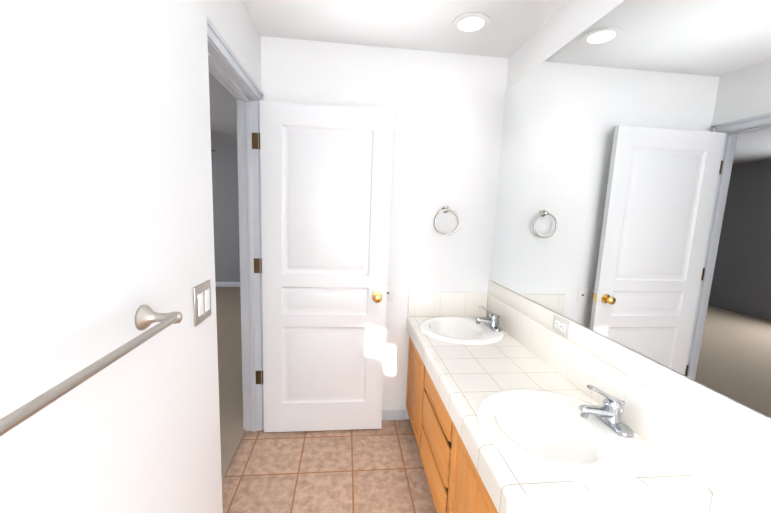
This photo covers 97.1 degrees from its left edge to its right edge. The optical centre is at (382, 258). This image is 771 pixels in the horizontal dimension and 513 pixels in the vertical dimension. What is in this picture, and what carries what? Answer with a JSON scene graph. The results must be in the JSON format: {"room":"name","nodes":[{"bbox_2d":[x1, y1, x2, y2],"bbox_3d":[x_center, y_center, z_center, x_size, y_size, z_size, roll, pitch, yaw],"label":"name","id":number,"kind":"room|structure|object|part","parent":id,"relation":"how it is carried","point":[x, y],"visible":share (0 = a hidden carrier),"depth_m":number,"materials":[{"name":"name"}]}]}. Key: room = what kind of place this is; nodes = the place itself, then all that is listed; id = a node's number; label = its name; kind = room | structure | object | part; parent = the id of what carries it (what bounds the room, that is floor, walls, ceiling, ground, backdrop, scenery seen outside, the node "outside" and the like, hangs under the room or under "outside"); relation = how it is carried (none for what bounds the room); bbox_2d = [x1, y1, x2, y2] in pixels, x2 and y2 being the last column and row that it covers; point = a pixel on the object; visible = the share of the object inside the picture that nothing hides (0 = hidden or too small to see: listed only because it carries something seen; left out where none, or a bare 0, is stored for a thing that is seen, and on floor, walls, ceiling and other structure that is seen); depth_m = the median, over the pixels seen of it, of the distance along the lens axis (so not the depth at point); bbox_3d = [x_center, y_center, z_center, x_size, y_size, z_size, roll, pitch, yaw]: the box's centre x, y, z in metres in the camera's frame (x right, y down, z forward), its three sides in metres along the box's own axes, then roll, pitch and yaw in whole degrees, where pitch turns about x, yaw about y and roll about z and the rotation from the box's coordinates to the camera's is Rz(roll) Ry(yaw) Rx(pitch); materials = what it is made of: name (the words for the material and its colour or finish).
{"room":"bathroom","nodes":[
{"label":"bathroom","id":0,"kind":"room"},
{"bbox_2d":[0,0,222,512],"bbox_3d":[-0.457,0.465,-0.246,0.090,2.010,2.826,1,8,-6],"label":"wall","id":1,"kind":"structure","parent":0,"point":[106,216],"depth_m":0.61,"materials":[{"name":"paint"}]},
{"bbox_2d":[0,305,182,436],"bbox_3d":[-0.439,0.169,0.426,0.079,0.054,0.664,1,8,-6],"label":"towel bar","id":2,"kind":"object","parent":1,"relation":"attached to","point":[146,316],"visible":1,"depth_m":0.49,"materials":[{"name":"silver metal"}]},
{"bbox_2d":[193,280,210,325],"bbox_3d":[-0.538,0.131,1.022,0.008,0.114,0.114,1,8,-6],"label":"switch plate","id":3,"kind":"object","parent":1,"relation":"attached to","point":[202,300],"visible":1,"depth_m":1.00,"materials":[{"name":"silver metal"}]},
{"bbox_2d":[211,145,239,281],"bbox_3d":[-2.373,-0.744,5.972,5.650,2.540,0.110,1,8,-6],"label":"wall","id":4,"kind":"structure","parent":0,"point":[224,160],"depth_m":5.88,"materials":[{"name":"white paint"}]},
{"bbox_2d":[215,282,239,286],"bbox_3d":[-2.412,0.467,6.079,5.430,0.088,0.014,1,8,-6],"label":"baseboard","id":5,"kind":"structure","parent":4,"relation":"attached to","point":[227,284],"depth_m":6.04,"materials":[{"name":"white paint"}]},
{"bbox_2d":[198,0,260,89],"bbox_3d":[-0.603,0.186,0.223,0.110,2.420,3.860,1,8,-6],"label":"wall","id":6,"kind":"structure","parent":0,"point":[233,23],"depth_m":1.59,"materials":[{"name":"paint"}]},
{"bbox_2d":[207,16,263,431],"bbox_3d":[-0.761,0.137,1.690,0.144,2.101,0.887,1,8,-6],"label":"door frame","id":7,"kind":"structure","parent":6,"relation":"attached to","point":[229,72],"depth_m":2.02,"materials":[{"name":"white paint"}]},
{"bbox_2d":[259,100,393,431],"bbox_3d":[-0.357,0.122,2.101,0.776,2.022,0.167,1,8,-6],"label":"door","id":8,"kind":"structure","parent":7,"relation":"attached to","point":[326,170],"depth_m":2.07,"materials":[{"name":"white paint"}]},
{"bbox_2d":[216,287,245,481],"bbox_3d":[-2.837,1.060,2.445,3.825,0.112,7.250,1,8,-6],"label":"floor","id":9,"kind":"structure","parent":0,"point":[229,343],"depth_m":2.96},
{"bbox_2d":[222,419,436,512],"bbox_3d":[0.154,1.451,0.485,1.715,0.100,4.080,1,8,-6],"label":"floor","id":10,"kind":"structure","parent":0,"point":[381,470],"depth_m":1.88,"materials":[{"name":"beige tile"}]},
{"bbox_2d":[406,332,497,512],"bbox_3d":[0.511,0.915,1.662,0.550,0.662,1.461,1,8,-6],"label":"bathroom vanity","id":11,"kind":"object","parent":10,"relation":"on","point":[455,487],"depth_m":1.52,"materials":[{"name":"brown wood"}]},
{"bbox_3d":[0.201,0.790,2.100,0.015,0.535,0.448,1,8,-6],"label":"door","id":12,"kind":"part","parent":11,"relation":"part of","materials":[{"name":"brown wood"}]},
{"bbox_3d":[0.241,1.039,1.656,0.017,0.167,0.465,1,8,-6],"label":"drawer","id":13,"kind":"part","parent":11,"relation":"part of","materials":[{"name":"brown wood"}]},
{"bbox_3d":[0.248,0.836,1.628,0.017,0.175,0.465,1,8,-6],"label":"drawer","id":14,"kind":"part","parent":11,"relation":"part of","materials":[{"name":"brown wood"}]},
{"bbox_3d":[0.255,0.654,1.603,0.017,0.125,0.465,1,8,-6],"label":"drawer","id":15,"kind":"part","parent":11,"relation":"part of","materials":[{"name":"brown wood"}]},
{"bbox_3d":[0.301,0.926,1.154,0.015,0.535,0.465,1,8,-6],"label":"door","id":16,"kind":"part","parent":11,"relation":"part of","materials":[{"name":"brown wood"}]},
{"bbox_2d":[406,316,713,512],"bbox_3d":[0.519,0.544,1.603,0.564,0.088,1.473,1,8,-6],"label":"countertop","id":17,"kind":"structure","parent":11,"relation":"on","point":[450,367],"depth_m":1.04,"materials":[{"name":"white tile"}]},
{"bbox_2d":[410,312,521,343],"bbox_3d":[0.475,0.493,2.077,0.508,0.154,0.472,1,8,-6],"label":"sink","id":18,"kind":"object","parent":17,"relation":"in","point":[436,329],"depth_m":2.11,"materials":[{"name":"white ceramic"}]},
{"bbox_2d":[474,304,505,331],"bbox_3d":[0.642,0.356,2.075,0.157,0.132,0.165,1,8,-6],"label":"faucet","id":19,"kind":"object","parent":17,"relation":"on","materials":[{"name":"silver metal"}]},
{"bbox_2d":[552,314,570,338],"bbox_3d":[0.799,0.303,1.525,0.007,0.076,0.116,1,8,-6],"label":"outlet","id":20,"kind":"object","parent":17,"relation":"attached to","point":[561,325],"depth_m":1.52,"materials":[{"name":"white plastic"}]},
{"bbox_2d":[458,384,697,487],"bbox_3d":[0.573,0.627,1.147,0.508,0.154,0.472,1,8,-6],"label":"sink","id":21,"kind":"object","parent":17,"relation":"in","point":[535,434],"depth_m":1.10,"materials":[{"name":"white ceramic"}]},
{"bbox_2d":[574,380,641,435],"bbox_3d":[0.740,0.489,1.144,0.157,0.132,0.165,1,8,-6],"label":"faucet","id":22,"kind":"object","parent":17,"relation":"on","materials":[{"name":"silver metal"}]},
{"bbox_2d":[261,36,508,418],"bbox_3d":[-0.009,-0.077,2.264,1.720,2.420,0.110,1,8,-6],"label":"wall","id":23,"kind":"structure","parent":0,"point":[448,108],"depth_m":2.16,"materials":[{"name":"paint"}]},
{"bbox_2d":[387,286,393,299],"bbox_3d":[0.036,0.229,2.254,0.070,0.100,0.006,1,8,-6],"label":"outlet","id":24,"kind":"object","parent":23,"relation":"attached to","point":[389,292],"visible":0.48,"depth_m":2.25,"materials":[{"name":"white plastic"}]},
{"bbox_2d":[382,409,404,419],"bbox_3d":[0.074,1.095,2.380,0.170,0.075,0.012,1,8,-6],"label":"baseboard","id":25,"kind":"structure","parent":23,"relation":"attached to","point":[393,414],"depth_m":2.37,"materials":[{"name":"white paint"}]},
{"bbox_2d":[434,206,459,234],"bbox_3d":[0.411,-0.245,2.201,0.168,0.190,0.055,1,8,-6],"label":"towel ring","id":26,"kind":"object","parent":23,"relation":"attached to","point":[445,209],"visible":0.98,"depth_m":2.18,"materials":[{"name":"silver metal"}]},
{"bbox_2d":[209,0,569,145],"bbox_3d":[-1.856,-1.369,1.838,5.540,0.120,7.960,1,8,-6],"label":"ceiling","id":27,"kind":"structure","parent":0,"point":[508,32],"depth_m":1.80,"materials":[{"name":"paint"}]},
{"bbox_2d":[452,13,490,33],"bbox_3d":[0.454,-1.206,1.750,0.196,0.007,0.196,1,8,-6],"label":"recessed light","id":28,"kind":"object","parent":27,"relation":"in","point":[471,23],"visible":1,"depth_m":1.74,"materials":[{"name":"white plastic"}]},
{"bbox_2d":[499,0,770,512],"bbox_3d":[1.003,0.229,0.343,0.110,2.420,3.970,1,8,-6],"label":"wall","id":29,"kind":"structure","parent":0,"point":[569,21],"depth_m":1.51,"materials":[{"name":"paint"}]},
{"bbox_2d":[490,0,770,417],"bbox_3d":[0.847,-0.330,1.341,0.006,1.217,1.806,1,8,-6],"label":"mirror","id":30,"kind":"object","parent":29,"relation":"attached to","point":[633,205],"visible":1,"depth_m":1.08,"materials":[{"name":"clear glass"}]}
]}

